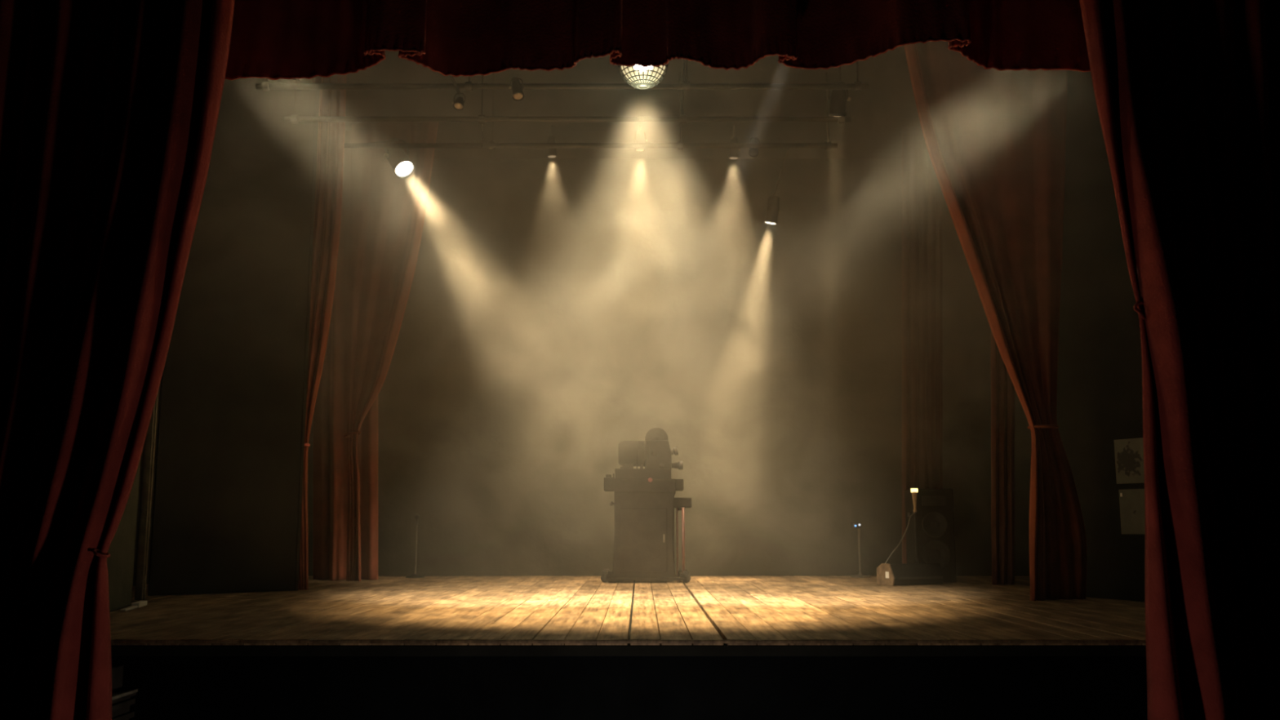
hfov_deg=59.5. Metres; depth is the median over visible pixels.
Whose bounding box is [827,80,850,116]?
spot lamp
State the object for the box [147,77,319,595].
wall
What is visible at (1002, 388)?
curtain
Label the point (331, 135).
curtain
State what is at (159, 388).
wall
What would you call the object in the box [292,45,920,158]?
ceiling
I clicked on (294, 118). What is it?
pipe
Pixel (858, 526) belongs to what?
stand
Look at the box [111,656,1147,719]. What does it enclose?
stage front
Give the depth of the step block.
6.50 m
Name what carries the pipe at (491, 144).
hanging from the ceiling
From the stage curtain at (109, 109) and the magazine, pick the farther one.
the magazine
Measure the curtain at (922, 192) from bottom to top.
6.896 m
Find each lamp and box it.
[371,137,414,178]
[448,75,465,110]
[508,77,524,101]
[546,125,557,158]
[617,63,668,88]
[633,125,647,151]
[728,124,740,159]
[746,137,759,157]
[763,147,789,224]
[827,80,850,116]
[911,488,919,563]
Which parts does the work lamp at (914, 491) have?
lamp shade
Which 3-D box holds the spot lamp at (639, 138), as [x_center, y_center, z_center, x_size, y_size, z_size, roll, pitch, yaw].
[0.005,-2.824,14.254,0.150,0.332,0.135,-8,-11,42]
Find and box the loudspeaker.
[904,488,956,582]
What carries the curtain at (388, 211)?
hanging from the ceiling
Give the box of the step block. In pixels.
[111,665,137,719]
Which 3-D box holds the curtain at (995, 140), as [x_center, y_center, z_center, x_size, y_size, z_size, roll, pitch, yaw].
[3.329,-0.661,10.368,1.767,5.657,0.303,1,-8,-5]
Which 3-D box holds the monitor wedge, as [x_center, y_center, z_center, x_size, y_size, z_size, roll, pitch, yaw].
[3.041,2.402,12.580,0.753,0.239,0.280,4,-9,-28]
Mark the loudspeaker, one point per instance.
(935, 514)
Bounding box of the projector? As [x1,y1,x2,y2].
[600,427,691,582]
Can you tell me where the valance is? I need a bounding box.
[224,0,1090,80]
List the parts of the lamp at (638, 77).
bulb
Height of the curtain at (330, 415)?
6.935 m
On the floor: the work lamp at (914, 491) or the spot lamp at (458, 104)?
the work lamp at (914, 491)
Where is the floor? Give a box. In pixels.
[110,575,1146,656]
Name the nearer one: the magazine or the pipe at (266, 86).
the pipe at (266, 86)
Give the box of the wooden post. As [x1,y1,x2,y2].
[134,391,158,599]
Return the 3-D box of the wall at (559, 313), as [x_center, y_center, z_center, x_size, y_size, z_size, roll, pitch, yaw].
[0.000,0.081,15.224,11.200,5.800,0.150,0,-8,0]
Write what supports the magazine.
on the projector
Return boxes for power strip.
[120,600,147,611]
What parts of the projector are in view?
plate, cabinet door, dolly frame, support rod, support rod, arm, support rod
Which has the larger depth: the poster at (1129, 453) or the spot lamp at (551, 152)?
the spot lamp at (551, 152)
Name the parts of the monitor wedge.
panel, label plate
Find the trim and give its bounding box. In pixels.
[111,640,1146,643]
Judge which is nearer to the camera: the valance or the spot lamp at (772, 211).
the valance
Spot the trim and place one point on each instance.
(112, 641)
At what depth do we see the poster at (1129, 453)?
10.05 m
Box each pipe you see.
[255,59,868,91]
[284,58,851,123]
[344,72,837,149]
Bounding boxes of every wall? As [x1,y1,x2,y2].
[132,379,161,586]
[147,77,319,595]
[307,158,1031,576]
[1056,70,1145,601]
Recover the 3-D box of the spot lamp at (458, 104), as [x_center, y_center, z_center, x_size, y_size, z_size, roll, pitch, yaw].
[-1.926,-2.944,10.758,0.523,1.120,0.119,0,-8,0]
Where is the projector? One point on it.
(645, 502)
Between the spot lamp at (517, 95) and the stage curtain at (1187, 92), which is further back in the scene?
the spot lamp at (517, 95)
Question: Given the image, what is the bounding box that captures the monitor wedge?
[876,563,944,586]
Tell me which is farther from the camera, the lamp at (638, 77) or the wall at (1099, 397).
the wall at (1099, 397)
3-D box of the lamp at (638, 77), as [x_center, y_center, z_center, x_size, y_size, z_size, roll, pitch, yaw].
[0.024,-2.929,8.514,0.382,1.788,0.380,0,-8,0]
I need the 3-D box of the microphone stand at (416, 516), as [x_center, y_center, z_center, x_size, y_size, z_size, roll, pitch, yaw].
[-2.861,2.373,14.310,0.240,0.799,0.240,0,-8,0]
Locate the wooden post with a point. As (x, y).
(149, 442)
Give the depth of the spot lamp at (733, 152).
14.19 m
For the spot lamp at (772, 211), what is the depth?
13.41 m
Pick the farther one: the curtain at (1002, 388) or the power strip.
the curtain at (1002, 388)
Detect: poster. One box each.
[1114,437,1144,484]
[1118,488,1145,533]
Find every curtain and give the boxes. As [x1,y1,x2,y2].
[0,0,235,719]
[297,74,346,590]
[312,130,377,580]
[343,121,438,581]
[902,125,942,564]
[903,40,1087,600]
[991,330,1014,585]
[1079,0,1279,719]
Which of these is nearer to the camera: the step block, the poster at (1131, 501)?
the step block
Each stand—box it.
[405,514,424,577]
[849,522,871,577]
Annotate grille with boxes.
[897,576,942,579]
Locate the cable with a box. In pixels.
[884,511,916,563]
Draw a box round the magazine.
[644,427,668,441]
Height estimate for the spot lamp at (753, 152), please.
0.230 m
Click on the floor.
(434, 607)
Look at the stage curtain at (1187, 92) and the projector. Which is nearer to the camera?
the stage curtain at (1187, 92)
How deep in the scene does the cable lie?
12.55 m

